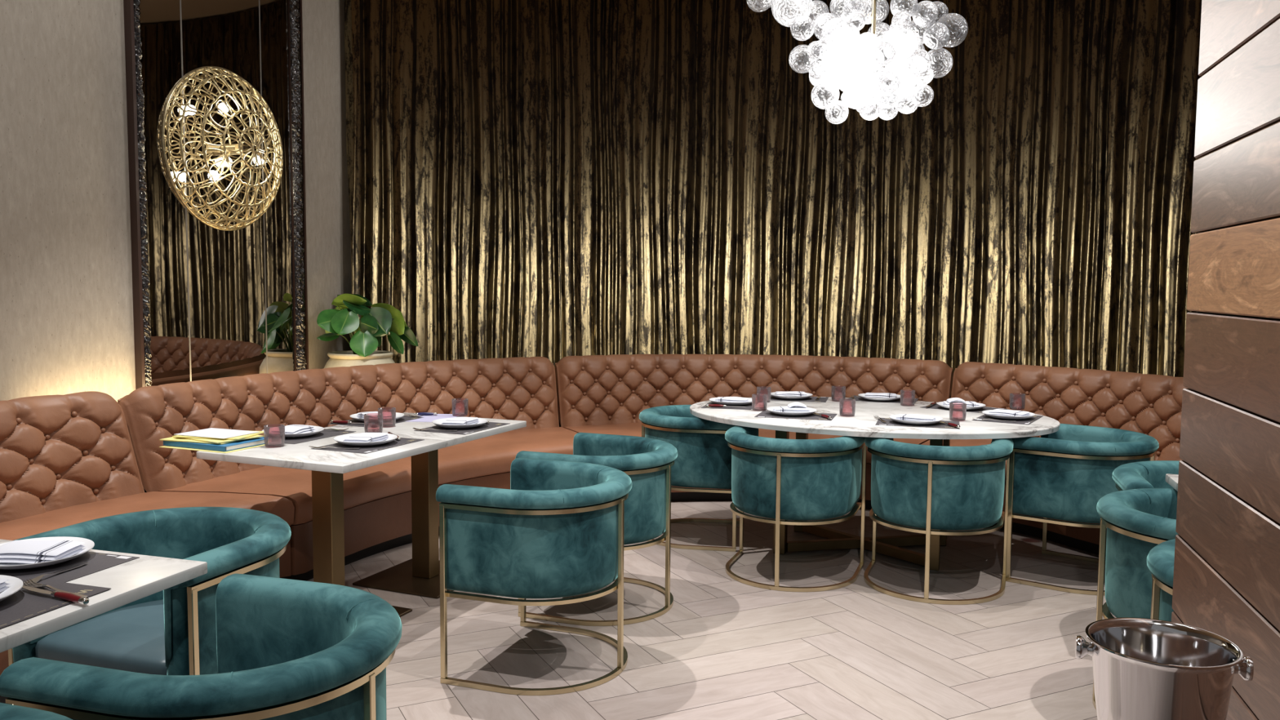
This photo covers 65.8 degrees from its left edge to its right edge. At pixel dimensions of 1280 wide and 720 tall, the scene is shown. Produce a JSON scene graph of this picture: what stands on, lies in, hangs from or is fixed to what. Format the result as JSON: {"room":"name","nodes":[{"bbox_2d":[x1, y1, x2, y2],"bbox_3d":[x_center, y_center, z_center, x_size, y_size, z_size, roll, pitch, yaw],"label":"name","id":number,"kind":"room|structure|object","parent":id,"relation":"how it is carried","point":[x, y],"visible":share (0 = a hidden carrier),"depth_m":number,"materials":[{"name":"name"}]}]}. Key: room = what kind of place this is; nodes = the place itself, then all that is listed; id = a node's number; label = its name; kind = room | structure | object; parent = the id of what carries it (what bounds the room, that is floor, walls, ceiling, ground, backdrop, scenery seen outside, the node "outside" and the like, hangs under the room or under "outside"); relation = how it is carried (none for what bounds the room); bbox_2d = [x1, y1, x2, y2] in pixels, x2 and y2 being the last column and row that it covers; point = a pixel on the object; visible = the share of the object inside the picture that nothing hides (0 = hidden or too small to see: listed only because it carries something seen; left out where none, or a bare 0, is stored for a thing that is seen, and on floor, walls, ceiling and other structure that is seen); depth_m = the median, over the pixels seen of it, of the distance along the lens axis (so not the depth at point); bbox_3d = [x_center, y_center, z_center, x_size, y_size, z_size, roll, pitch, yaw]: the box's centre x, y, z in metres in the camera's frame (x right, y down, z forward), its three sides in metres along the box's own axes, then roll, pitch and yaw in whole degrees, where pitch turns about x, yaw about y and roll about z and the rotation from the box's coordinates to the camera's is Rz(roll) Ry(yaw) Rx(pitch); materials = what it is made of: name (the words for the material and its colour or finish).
{"room":"restaurant","nodes":[
{"label":"restaurant","id":0,"kind":"room"},
{"bbox_2d":[0,0,351,492],"bbox_3d":[-3.304,-0.792,3.157,0.120,3.950,7.860,2,5,18],"label":"wall","id":1,"kind":"structure","parent":0,"point":[67,317],"depth_m":4.78,"materials":[{"name":"paint"}]},
{"bbox_2d":[123,0,308,389],"bbox_3d":[-2.358,-1.162,5.660,0.065,3.080,1.355,2,5,18],"label":"wall mirror","id":2,"kind":"object","parent":1,"relation":"attached to","point":[209,302],"visible":0.8,"depth_m":5.58,"materials":[{"name":"grey mirror"}]},
{"bbox_3d":[0.487,0.341,5.565,7.458,0.220,4.853,0,4,0],"label":"trim","id":3,"kind":"structure","parent":1,"relation":"attached to","visible":0},
{"bbox_2d":[316,293,417,368],"bbox_3d":[-1.824,-0.041,6.559,0.633,0.797,0.485,-2,5,-26],"label":"potted plant","id":4,"kind":"object","parent":3,"relation":"on","point":[375,322],"visible":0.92,"depth_m":6.42,"materials":[{"name":"green plant"}]},
{"bbox_2d":[306,500,1116,719],"bbox_3d":[0.191,1.181,3.600,10.400,0.002,11.000,0,4,0],"label":"floor","id":5,"kind":"structure","parent":0,"point":[726,648],"depth_m":4.04,"materials":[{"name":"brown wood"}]},
{"bbox_2d":[0,702,72,719],"bbox_3d":[-1.095,0.975,1.398,0.610,0.725,0.688,2,5,17],"label":"barrel chair","id":6,"kind":"object","parent":5,"relation":"on","point":[7,712],"visible":1,"depth_m":1.66,"materials":[{"name":"teal fabric"}]},
{"bbox_2d":[0,538,207,653],"bbox_3d":[-1.530,0.889,2.256,0.748,0.759,0.688,2,5,17],"label":"marble table","id":7,"kind":"object","parent":5,"relation":"on","point":[145,575],"visible":0.6,"depth_m":2.25,"materials":[{"name":"white stone"}]},
{"bbox_2d":[0,576,111,628],"bbox_3d":[-1.378,0.521,2.066,0.280,0.002,0.400,2,5,17],"label":"placemat","id":8,"kind":"object","parent":7,"relation":"on","point":[24,604],"visible":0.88,"depth_m":2.12,"materials":[{"name":"fabric"}]},
{"bbox_2d":[0,574,23,601],"bbox_3d":[-1.459,0.505,2.090,0.265,0.026,0.265,0,4,0],"label":"plate","id":9,"kind":"object","parent":8,"relation":"on","point":[15,584],"visible":0.92,"depth_m":2.16,"materials":[{"name":"white"}]},
{"bbox_2d":[0,578,9,592],"bbox_3d":[-1.459,0.495,2.090,0.125,0.031,0.190,1,4,12],"label":"folded napkin","id":10,"kind":"object","parent":9,"relation":"on","point":[3,586],"visible":1,"depth_m":2.15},
{"bbox_2d":[22,578,87,597],"bbox_3d":[-1.294,0.505,2.183,0.212,0.010,0.024,3,5,28],"label":"fork","id":11,"kind":"object","parent":8,"relation":"on","point":[33,585],"visible":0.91,"depth_m":2.19,"materials":[{"name":"silver metal"}]},
{"bbox_2d":[22,585,89,604],"bbox_3d":[-1.274,0.507,2.145,0.230,0.017,0.019,3,5,26],"label":"steak knife","id":12,"kind":"object","parent":8,"relation":"on","point":[69,597],"visible":0.98,"depth_m":2.12,"materials":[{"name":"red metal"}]},
{"bbox_2d":[23,561,88,586],"bbox_3d":[-1.370,0.498,2.301,0.024,0.010,0.212,1,4,12],"label":"fork","id":13,"kind":"object","parent":8,"relation":"on","point":[37,579],"visible":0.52,"depth_m":2.33,"materials":[{"name":"silver metal"}]},
{"bbox_2d":[0,551,139,582],"bbox_3d":[-1.482,0.497,2.397,0.400,0.002,0.280,2,5,17],"label":"placemat","id":14,"kind":"object","parent":7,"relation":"on","point":[98,562],"visible":0.33,"depth_m":2.37,"materials":[{"name":"fabric"}]},
{"bbox_2d":[0,536,94,569],"bbox_3d":[-1.490,0.480,2.429,0.265,0.026,0.265,0,4,0],"label":"plate","id":15,"kind":"object","parent":14,"relation":"on","point":[89,544],"visible":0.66,"depth_m":2.39,"materials":[{"name":"white"}]},
{"bbox_2d":[0,540,85,564],"bbox_3d":[-1.490,0.471,2.429,0.190,0.031,0.125,1,4,3],"label":"folded napkin","id":16,"kind":"object","parent":15,"relation":"on","point":[27,552],"visible":0.98,"depth_m":2.40,"materials":[{"name":"fabric"}]},
{"bbox_2d":[0,391,294,703],"bbox_3d":[-2.367,0.673,3.866,1.100,0.934,1.811,2,5,14],"label":"banquette","id":17,"kind":"object","parent":5,"relation":"on","point":[66,460],"visible":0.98,"depth_m":4.42,"materials":[{"name":"beige leather"}]},
{"bbox_2d":[0,491,294,540],"bbox_3d":[-2.259,0.753,3.900,0.903,0.142,1.703,2,5,14],"label":"seat cushion","id":18,"kind":"object","parent":17,"relation":"on","point":[48,517],"depth_m":4.41,"materials":[{"name":"leather"}]},
{"bbox_2d":[8,506,291,675],"bbox_3d":[-1.373,0.854,2.951,0.688,0.725,0.610,2,5,19],"label":"barrel chair","id":19,"kind":"object","parent":5,"relation":"on","point":[172,630],"visible":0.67,"depth_m":2.79,"materials":[{"name":"teal fabric"}]},
{"bbox_2d":[0,573,402,719],"bbox_3d":[-0.824,0.922,2.115,0.610,0.725,0.688,2,5,17],"label":"barrel chair","id":20,"kind":"object","parent":5,"relation":"on","point":[287,649],"visible":0.98,"depth_m":1.93,"materials":[{"name":"teal fabric"}]},
{"bbox_2d":[196,432,447,617],"bbox_3d":[-1.328,0.741,4.215,0.748,0.759,0.688,2,5,23],"label":"marble table","id":21,"kind":"object","parent":5,"relation":"on","point":[327,468],"visible":0.59,"depth_m":4.16,"materials":[{"name":"white stone"}]},
{"bbox_2d":[159,444,264,453],"bbox_3d":[-1.783,0.358,4.170,0.360,0.003,0.270,2,5,22],"label":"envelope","id":22,"kind":"object","parent":21,"relation":"on","point":[165,446],"visible":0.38,"depth_m":4.06,"materials":[{"name":"yellow paper"}]},
{"bbox_2d":[163,436,271,451],"bbox_3d":[-1.786,0.345,4.187,0.350,0.020,0.255,2,5,24],"label":"folder","id":23,"kind":"object","parent":22,"relation":"on","point":[244,443],"visible":0.57,"depth_m":4.08,"materials":[{"name":"blue"}]},
{"bbox_2d":[159,436,240,444],"bbox_3d":[-1.825,0.330,4.197,0.315,0.005,0.230,2,5,17],"label":"folder","id":24,"kind":"object","parent":23,"relation":"on","point":[174,439],"visible":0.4,"depth_m":4.11,"materials":[{"name":"yellow"}]},
{"bbox_2d":[172,435,263,443],"bbox_3d":[-1.794,0.324,4.205,0.310,0.005,0.220,3,5,32],"label":"folder","id":25,"kind":"object","parent":24,"relation":"on","point":[209,440],"visible":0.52,"depth_m":4.10,"materials":[{"name":"yellow"}]},
{"bbox_2d":[173,430,263,439],"bbox_3d":[-1.790,0.317,4.225,0.300,0.005,0.215,1,4,10],"label":"folder","id":26,"kind":"object","parent":25,"relation":"on","point":[242,437],"visible":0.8,"depth_m":4.14,"materials":[{"name":"yellow"}]},
{"bbox_2d":[174,427,259,439],"bbox_3d":[-1.806,0.312,4.226,0.275,0.003,0.205,2,5,22],"label":"paper sheet","id":27,"kind":"object","parent":26,"relation":"on","point":[214,433],"visible":1,"depth_m":4.22,"materials":[{"name":"white"}]},
{"bbox_2d":[263,424,284,447],"bbox_3d":[-1.537,0.319,4.159,0.084,0.087,0.084,0,4,0],"label":"tumbler","id":28,"kind":"object","parent":21,"relation":"on","point":[266,429],"visible":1,"depth_m":4.14,"materials":[{"name":"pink glass"}]},
{"bbox_2d":[268,428,355,444],"bbox_3d":[-1.523,0.340,4.453,0.280,0.002,0.400,2,5,23],"label":"placemat","id":29,"kind":"object","parent":21,"relation":"on","point":[327,433],"visible":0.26,"depth_m":4.40,"materials":[{"name":"fabric"}]},
{"bbox_2d":[262,426,324,437],"bbox_3d":[-1.558,0.326,4.446,0.265,0.026,0.265,0,4,0],"label":"plate","id":30,"kind":"object","parent":29,"relation":"on","point":[317,429],"visible":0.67,"depth_m":4.37,"materials":[{"name":"white"}]},
{"bbox_2d":[270,424,315,434],"bbox_3d":[-1.558,0.316,4.445,0.125,0.031,0.190,1,4,12],"label":"folded napkin","id":31,"kind":"object","parent":30,"relation":"on","point":[291,428],"visible":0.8,"depth_m":4.42,"materials":[{"name":"fabric"}]},
{"bbox_2d":[311,437,424,453],"bbox_3d":[-1.156,0.359,4.229,0.280,0.002,0.400,2,5,23],"label":"placemat","id":32,"kind":"object","parent":21,"relation":"on","point":[365,449],"visible":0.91,"depth_m":4.15,"materials":[{"name":"fabric"}]},
{"bbox_2d":[309,445,359,448],"bbox_3d":[-1.265,0.361,4.094,0.212,0.010,0.024,1,4,3],"label":"fork","id":33,"kind":"object","parent":32,"relation":"on","point":[311,446],"visible":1,"depth_m":4.09,"materials":[{"name":"silver metal"}]},
{"bbox_2d":[333,433,397,446],"bbox_3d":[-1.175,0.345,4.236,0.265,0.026,0.265,0,4,0],"label":"plate","id":34,"kind":"object","parent":32,"relation":"on","point":[339,439],"visible":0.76,"depth_m":4.17,"materials":[{"name":"white"}]},
{"bbox_2d":[342,432,388,442],"bbox_3d":[-1.175,0.335,4.236,0.125,0.031,0.190,2,5,15],"label":"folded napkin","id":35,"kind":"object","parent":34,"relation":"on","point":[362,437],"visible":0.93,"depth_m":4.20,"materials":[{"name":"fabric"}]},
{"bbox_2d":[117,356,577,581],"bbox_3d":[-1.391,0.532,5.813,1.168,0.934,3.043,4,6,38],"label":"banquette","id":36,"kind":"object","parent":5,"relation":"on","point":[377,499],"visible":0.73,"depth_m":5.49,"materials":[{"name":"beige leather"}]},
{"bbox_2d":[158,426,577,524],"bbox_3d":[-1.312,0.618,5.756,0.961,0.142,2.856,4,6,38],"label":"seat cushion","id":37,"kind":"object","parent":36,"relation":"on","point":[492,456],"depth_m":5.27,"materials":[{"name":"leather"}]},
{"bbox_2d":[324,412,526,598],"bbox_3d":[-1.054,0.695,4.847,0.748,0.759,0.688,2,5,23],"label":"marble table","id":38,"kind":"object","parent":5,"relation":"on","point":[420,575],"visible":0.68,"depth_m":4.81,"materials":[{"name":"white stone"}]},
{"bbox_2d":[364,413,382,432],"bbox_3d":[-1.222,0.292,4.535,0.084,0.087,0.084,0,4,0],"label":"tumbler","id":39,"kind":"object","parent":38,"relation":"on","point":[380,415],"visible":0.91,"depth_m":4.51,"materials":[{"name":"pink glass"}]},
{"bbox_2d":[328,415,423,427],"bbox_3d":[-1.314,0.303,4.948,0.280,0.002,0.400,2,5,23],"label":"placemat","id":40,"kind":"object","parent":38,"relation":"on","point":[372,424],"visible":0.46,"depth_m":4.88,"materials":[{"name":"fabric"}]},
{"bbox_2d":[329,420,369,423],"bbox_3d":[-1.405,0.304,4.807,0.230,0.017,0.019,2,5,15],"label":"steak knife","id":41,"kind":"object","parent":40,"relation":"on","point":[331,421],"visible":0.97,"depth_m":4.81,"materials":[{"name":"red metal"}]},
{"bbox_2d":[350,412,404,422],"bbox_3d":[-1.314,0.289,4.947,0.265,0.026,0.265,0,4,0],"label":"plate","id":42,"kind":"object","parent":40,"relation":"on","point":[354,416],"visible":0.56,"depth_m":4.87,"materials":[{"name":"white"}]},
{"bbox_2d":[356,411,396,418],"bbox_3d":[-1.314,0.280,4.946,0.190,0.031,0.125,5,6,44],"label":"folded napkin","id":43,"kind":"object","parent":42,"relation":"on","point":[373,415],"visible":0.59,"depth_m":4.92,"materials":[{"name":"fabric"}]},
{"bbox_2d":[377,407,395,426],"bbox_3d":[-1.217,0.276,4.755,0.084,0.087,0.084,0,4,0],"label":"tumbler","id":44,"kind":"object","parent":38,"relation":"on","point":[380,410],"visible":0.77,"depth_m":4.74,"materials":[{"name":"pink glass"}]},
{"bbox_2d":[407,413,457,422],"bbox_3d":[-1.057,0.296,5.068,0.210,0.001,0.300,1,4,6],"label":"menu sheet","id":45,"kind":"object","parent":38,"relation":"on","point":[426,418],"visible":0.5,"depth_m":5.07,"materials":[{"name":"blue paper"}]},
{"bbox_2d":[404,412,437,415],"bbox_3d":[-1.170,0.280,5.142,0.230,0.017,0.019,0,4,-5],"label":"steak knife","id":46,"kind":"object","parent":45,"relation":"on","point":[416,413],"visible":0.94,"depth_m":5.14,"materials":[{"name":"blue metal"}]},
{"bbox_2d":[451,398,468,416],"bbox_3d":[-0.938,0.247,5.154,0.084,0.087,0.084,0,4,0],"label":"tumbler","id":47,"kind":"object","parent":38,"relation":"on","point":[466,401],"visible":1,"depth_m":5.13,"materials":[{"name":"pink glass"}]},
{"bbox_2d":[413,422,508,435],"bbox_3d":[-0.848,0.322,4.751,0.280,0.002,0.400,2,5,23],"label":"placemat","id":48,"kind":"object","parent":38,"relation":"on","point":[492,424],"visible":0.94,"depth_m":4.68,"materials":[{"name":"fabric"}]},
{"bbox_2d":[412,427,457,431],"bbox_3d":[-0.956,0.324,4.616,0.212,0.010,0.024,1,4,6],"label":"fork","id":49,"kind":"object","parent":48,"relation":"on","point":[412,428],"visible":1,"depth_m":4.61,"materials":[{"name":"silver metal"}]},
{"bbox_2d":[431,417,487,428],"bbox_3d":[-0.866,0.307,4.758,0.265,0.026,0.265,0,4,0],"label":"plate","id":50,"kind":"object","parent":48,"relation":"on","point":[482,421],"visible":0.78,"depth_m":4.68,"materials":[{"name":"white"}]},
{"bbox_2d":[440,417,479,425],"bbox_3d":[-0.866,0.297,4.757,0.125,0.031,0.190,2,5,15],"label":"folded napkin","id":51,"kind":"object","parent":50,"relation":"on","point":[455,420],"visible":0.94,"depth_m":4.72,"materials":[{"name":"fabric"}]},
{"bbox_2d":[435,457,632,695],"bbox_3d":[-0.339,0.799,3.779,0.610,0.725,0.688,2,5,20],"label":"barrel chair","id":52,"kind":"object","parent":5,"relation":"on","point":[557,530],"visible":1,"depth_m":3.53,"materials":[{"name":"teal fabric"}]},
{"bbox_2d":[515,432,677,626],"bbox_3d":[-0.139,0.746,4.491,0.610,0.725,0.688,2,5,21],"label":"barrel chair","id":53,"kind":"object","parent":5,"relation":"on","point":[648,462],"visible":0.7,"depth_m":4.29,"materials":[{"name":"teal fabric"}]},
{"bbox_2d":[639,404,744,551],"bbox_3d":[0.297,0.654,5.738,0.610,0.725,0.688,1,4,10],"label":"barrel chair","id":54,"kind":"object","parent":5,"relation":"on","point":[703,460],"visible":0.59,"depth_m":5.42,"materials":[{"name":"teal fabric"}]},
{"bbox_2d":[555,354,952,509],"bbox_3d":[0.789,0.469,6.835,2.818,0.934,1.329,0,4,0],"label":"banquette","id":55,"kind":"object","parent":5,"relation":"on","point":[604,394],"visible":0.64,"depth_m":7.18,"materials":[{"name":"brown leather"}]},
{"bbox_2d":[563,422,929,463],"bbox_3d":[0.774,0.558,6.739,2.647,0.142,1.124,0,4,0],"label":"seat cushion","id":56,"kind":"object","parent":55,"relation":"on","point":[616,428],"depth_m":6.70,"materials":[{"name":"leather"}]},
{"bbox_2d":[724,425,866,591],"bbox_3d":[0.755,0.717,4.957,0.688,0.725,0.610,2,5,20],"label":"barrel chair","id":57,"kind":"object","parent":5,"relation":"on","point":[778,479],"visible":0.94,"depth_m":4.72,"materials":[{"name":"teal fabric"}]},
{"bbox_2d":[689,396,1060,570],"bbox_3d":[1.232,0.665,5.451,1.970,0.759,1.420,2,5,21],"label":"table","id":58,"kind":"object","parent":5,"relation":"on","point":[863,424],"visible":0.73,"depth_m":5.21,"materials":[{"name":"white stone"}]},
{"bbox_2d":[701,401,759,409],"bbox_3d":[0.528,0.258,5.717,0.280,0.002,0.400,2,5,14],"label":"placemat","id":59,"kind":"object","parent":58,"relation":"on","point":[748,406],"visible":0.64,"depth_m":5.59,"materials":[{"name":"fabric"}]},
{"bbox_2d":[705,404,746,407],"bbox_3d":[0.484,0.259,5.572,0.230,0.017,0.019,1,4,12],"label":"steak knife","id":60,"kind":"object","parent":59,"relation":"on","point":[706,405],"visible":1,"depth_m":5.58,"materials":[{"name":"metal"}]},
{"bbox_2d":[709,397,751,405],"bbox_3d":[0.533,0.243,5.735,0.265,0.026,0.265,0,4,0],"label":"plate","id":61,"kind":"object","parent":59,"relation":"on","point":[713,398],"visible":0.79,"depth_m":5.64,"materials":[{"name":"white"}]},
{"bbox_2d":[714,396,748,402],"bbox_3d":[0.533,0.233,5.734,0.190,0.031,0.125,2,5,14],"label":"folded napkin","id":62,"kind":"object","parent":61,"relation":"on","point":[727,399],"visible":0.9,"depth_m":5.69,"materials":[{"name":"fabric"}]},
{"bbox_2d":[751,394,767,411],"bbox_3d":[0.660,0.235,5.466,0.084,0.087,0.084,0,4,0],"label":"tumbler","id":63,"kind":"object","parent":58,"relation":"on","point":[753,396],"visible":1,"depth_m":5.44,"materials":[{"name":"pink glass"}]},
{"bbox_2d":[756,386,771,402],"bbox_3d":[0.735,0.205,5.864,0.084,0.087,0.084,0,4,0],"label":"tumbler","id":64,"kind":"object","parent":58,"relation":"on","point":[769,388],"visible":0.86,"depth_m":5.84,"materials":[{"name":"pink glass"}]},
{"bbox_2d":[759,395,828,402],"bbox_3d":[0.943,0.236,6.050,0.400,0.002,0.280,2,5,14],"label":"placemat","id":65,"kind":"object","parent":58,"relation":"on","point":[822,399],"visible":0.49,"depth_m":5.99,"materials":[{"name":"fabric"}]},
{"bbox_2d":[770,391,813,399],"bbox_3d":[0.923,0.221,6.054,0.265,0.026,0.265,0,4,0],"label":"plate","id":66,"kind":"object","parent":65,"relation":"on","point":[773,393],"visible":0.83,"depth_m":5.96,"materials":[{"name":"white"}]},
{"bbox_2d":[774,391,807,396],"bbox_3d":[0.923,0.212,6.053,0.190,0.031,0.125,1,4,3],"label":"folded napkin","id":67,"kind":"object","parent":66,"relation":"on","point":[791,393],"visible":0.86,"depth_m":6.01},
{"bbox_2d":[754,410,836,420],"bbox_3d":[0.833,0.295,5.265,0.400,0.002,0.280,2,5,17],"label":"placemat","id":68,"kind":"object","parent":58,"relation":"on","point":[766,414],"visible":0.8,"depth_m":5.21,"materials":[{"name":"fabric"}]},
{"bbox_2d":[766,407,816,416],"bbox_3d":[0.813,0.278,5.301,0.265,0.026,0.265,0,4,0],"label":"plate","id":69,"kind":"object","parent":68,"relation":"on","point":[770,409],"visible":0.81,"depth_m":5.21,"materials":[{"name":"white"}]},
{"bbox_2d":[773,401,809,412],"bbox_3d":[0.813,0.257,5.300,0.190,0.054,0.125,0,4,0],"label":"folded napkin","id":70,"kind":"object","parent":69,"relation":"on","point":[790,408],"visible":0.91,"depth_m":5.26,"materials":[{"name":"fabric"}]},
{"bbox_2d":[813,412,831,419],"bbox_3d":[0.955,0.291,5.208,0.019,0.017,0.230,-1,5,-14],"label":"steak knife","id":71,"kind":"object","parent":68,"relation":"on","point":[821,415],"visible":0.98,"depth_m":5.15,"materials":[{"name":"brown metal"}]},
{"bbox_2d":[831,386,845,401],"bbox_3d":[1.193,0.202,5.943,0.084,0.087,0.084,0,4,0],"label":"tumbler","id":72,"kind":"object","parent":58,"relation":"on","point":[843,388],"visible":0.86,"depth_m":5.92,"materials":[{"name":"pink glass"}]},
{"bbox_2d":[839,398,855,416],"bbox_3d":[1.104,0.254,5.264,0.084,0.087,0.084,0,4,0],"label":"tumbler","id":73,"kind":"object","parent":58,"relation":"on","point":[841,401],"visible":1,"depth_m":5.24,"materials":[{"name":"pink glass"}]},
{"bbox_2d":[846,395,918,403],"bbox_3d":[1.480,0.241,6.034,0.400,0.002,0.280,2,5,21],"label":"placemat","id":74,"kind":"object","parent":58,"relation":"on","point":[857,397],"visible":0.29,"depth_m":5.98,"materials":[{"name":"fabric"}]},
{"bbox_2d":[857,393,900,400],"bbox_3d":[1.460,0.229,6.009,0.265,0.026,0.265,0,4,0],"label":"plate","id":75,"kind":"object","parent":74,"relation":"on","point":[861,395],"visible":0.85,"depth_m":5.91,"materials":[{"name":"white"}]},
{"bbox_2d":[864,392,896,399],"bbox_3d":[1.460,0.219,6.008,0.190,0.031,0.125,2,5,15],"label":"folded napkin","id":76,"kind":"object","parent":75,"relation":"on","point":[867,394],"visible":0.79,"depth_m":5.97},
{"bbox_2d":[900,389,915,405],"bbox_3d":[1.554,0.220,5.745,0.084,0.087,0.084,0,4,0],"label":"tumbler","id":77,"kind":"object","parent":58,"relation":"on","point":[902,392],"visible":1,"depth_m":5.72,"materials":[{"name":"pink glass"}]},
{"bbox_2d":[875,417,959,429],"bbox_3d":[1.405,0.319,5.000,0.400,0.002,0.280,2,5,17],"label":"placemat","id":78,"kind":"object","parent":58,"relation":"on","point":[890,422],"visible":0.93,"depth_m":4.94,"materials":[{"name":"fabric"}]},
{"bbox_2d":[888,414,943,424],"bbox_3d":[1.396,0.305,5.002,0.265,0.026,0.265,0,4,0],"label":"plate","id":79,"kind":"object","parent":78,"relation":"on","point":[893,417],"visible":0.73,"depth_m":4.91,"materials":[{"name":"white"}]},
{"bbox_2d":[895,413,936,421],"bbox_3d":[1.396,0.295,5.001,0.190,0.031,0.125,2,5,23],"label":"folded napkin","id":80,"kind":"object","parent":79,"relation":"on","point":[912,417],"visible":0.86,"depth_m":4.96,"materials":[{"name":"fabric"}]},
{"bbox_2d":[940,421,960,428],"bbox_3d":[1.532,0.317,4.921,0.020,0.017,0.230,0,4,-11],"label":"steak knife","id":81,"kind":"object","parent":78,"relation":"on","point":[952,424],"visible":0.96,"depth_m":4.86,"materials":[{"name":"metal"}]},
{"bbox_2d":[949,402,966,421],"bbox_3d":[1.645,0.269,5.119,0.084,0.087,0.084,0,4,0],"label":"tumbler","id":82,"kind":"object","parent":58,"relation":"on","point":[951,405],"visible":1,"depth_m":5.10,"materials":[{"name":"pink glass"}]},
{"bbox_2d":[921,404,1006,413],"bbox_3d":[1.844,0.274,5.632,0.400,0.002,0.280,4,6,40],"label":"placemat","id":83,"kind":"object","parent":58,"relation":"on","point":[935,406],"visible":0.27,"depth_m":5.60,"materials":[{"name":"fabric"}]},
{"bbox_2d":[937,401,986,409],"bbox_3d":[1.818,0.262,5.600,0.265,0.026,0.265,0,4,0],"label":"plate","id":84,"kind":"object","parent":83,"relation":"on","point":[940,403],"visible":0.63,"depth_m":5.51,"materials":[{"name":"white"}]},
{"bbox_2d":[942,397,980,408],"bbox_3d":[1.818,0.241,5.599,0.190,0.054,0.125,1,4,6],"label":"folded napkin","id":85,"kind":"object","parent":84,"relation":"on","point":[955,401],"visible":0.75,"depth_m":5.56,"materials":[{"name":"fabric"}]},
{"bbox_2d":[972,414,1043,424],"bbox_3d":[1.943,0.306,5.217,0.280,0.002,0.400,3,5,32],"label":"placemat","id":86,"kind":"object","parent":58,"relation":"on","point":[1028,420],"visible":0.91,"depth_m":5.13,"materials":[{"name":"fabric"}]},
{"bbox_2d":[982,409,1035,419],"bbox_3d":[1.943,0.293,5.216,0.265,0.026,0.265,0,4,0],"label":"plate","id":87,"kind":"object","parent":86,"relation":"on","point":[1003,417],"visible":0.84,"depth_m":5.12,"materials":[{"name":"white"}]},
{"bbox_2d":[986,408,1030,416],"bbox_3d":[1.943,0.283,5.216,0.190,0.031,0.125,4,6,42],"label":"folded napkin","id":88,"kind":"object","parent":87,"relation":"on","point":[997,411],"visible":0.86,"depth_m":5.19,"materials":[{"name":"fabric"}]},
{"bbox_2d":[1009,393,1025,409],"bbox_3d":[2.135,0.236,5.596,0.084,0.087,0.084,0,4,0],"label":"tumbler","id":89,"kind":"object","parent":58,"relation":"on","point":[1011,395],"visible":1,"depth_m":5.58,"materials":[{"name":"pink glass"}]},
{"bbox_2d":[863,436,1013,604],"bbox_3d":[1.425,0.735,4.786,0.688,0.725,0.610,2,5,22],"label":"barrel chair","id":90,"kind":"object","parent":5,"relation":"on","point":[928,487],"visible":0.91,"depth_m":4.55,"materials":[{"name":"teal fabric"}]},
{"bbox_2d":[920,361,1188,555],"bbox_3d":[2.588,0.557,5.859,1.109,0.934,2.260,-2,5,-33],"label":"banquette","id":91,"kind":"object","parent":5,"relation":"on","point":[1148,404],"visible":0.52,"depth_m":6.16,"materials":[{"name":"brown leather"}]},
{"bbox_2d":[1005,423,1159,595],"bbox_3d":[2.239,0.728,4.951,0.610,0.725,0.688,4,5,37],"label":"barrel chair","id":92,"kind":"object","parent":5,"relation":"on","point":[1064,474],"visible":0.73,"depth_m":4.75,"materials":[{"name":"teal fabric"}]},
{"bbox_2d":[1092,488,1178,709],"bbox_3d":[1.862,0.849,3.335,0.610,0.725,0.688,2,5,18],"label":"barrel chair","id":93,"kind":"object","parent":5,"relation":"on","point":[1136,521],"visible":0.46,"depth_m":3.28,"materials":[{"name":"teal fabric"}]},
{"bbox_2d":[1111,460,1179,490],"bbox_3d":[2.240,0.805,3.939,0.688,0.725,0.610,2,5,16],"label":"barrel chair","id":94,"kind":"object","parent":5,"relation":"on","point":[1141,474],"visible":0.22,"depth_m":4.07,"materials":[{"name":"teal fabric"}]},
{"bbox_2d":[1146,538,1175,622],"bbox_3d":[1.686,0.899,2.651,0.610,0.725,0.688,2,5,17],"label":"barrel chair","id":95,"kind":"object","parent":5,"relation":"on","point":[1160,559],"visible":0.12,"depth_m":2.69,"materials":[{"name":"teal fabric"}]},
{"bbox_2d":[1075,617,1253,719],"bbox_3d":[0.822,0.889,1.597,0.284,0.894,0.284,0,4,0],"label":"ice bucket","id":96,"kind":"object","parent":5,"relation":"on","point":[1144,668],"visible":1,"depth_m":1.53,"materials":[{"name":"silver metal"}]},
{"bbox_2d":[1165,473,1178,491],"bbox_3d":[2.220,0.838,3.287,0.748,0.759,0.688,2,5,17],"label":"marble table","id":97,"kind":"object","parent":5,"relation":"on","point":[1171,479],"visible":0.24,"depth_m":3.61,"materials":[{"name":"white stone"}]},
{"bbox_2d":[1171,0,1279,719],"bbox_3d":[0.940,-0.588,0.891,0.150,3.950,2.600,2,5,16],"label":"wall","id":98,"kind":"structure","parent":0,"point":[1226,578],"depth_m":1.86,"materials":[{"name":"brown wood"}]},
{"bbox_3d":[0.221,-2.808,3.296,10.400,0.100,11.000,0,4,0],"label":"ceiling","id":99,"kind":"structure","parent":0,"visible":0},
{"bbox_2d":[161,66,283,231],"bbox_3d":[-2.273,-1.198,5.615,0.230,0.919,0.919,2,5,18],"label":"pendant light","id":100,"kind":"object","parent":99,"relation":"hanging from","point":[227,150],"visible":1,"depth_m":5.48,"materials":[{"name":"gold metal"}]},
{"bbox_2d":[344,0,1201,426],"bbox_3d":[1.626,-1.134,6.269,6.865,3.630,2.479,3,5,27],"label":"velvet curtain","id":101,"kind":"object","parent":99,"relation":"hanging from","point":[554,180],"visible":0.7,"depth_m":7.33,"materials":[{"name":"brown fabric"}]},
{"bbox_2d":[746,0,968,124],"bbox_3d":[1.200,-2.116,5.461,1.222,1.593,0.712,1,4,2],"label":"chandelier","id":102,"kind":"object","parent":99,"relation":"hanging from","point":[849,70],"visible":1,"depth_m":5.45,"materials":[{"name":"clear glass"}]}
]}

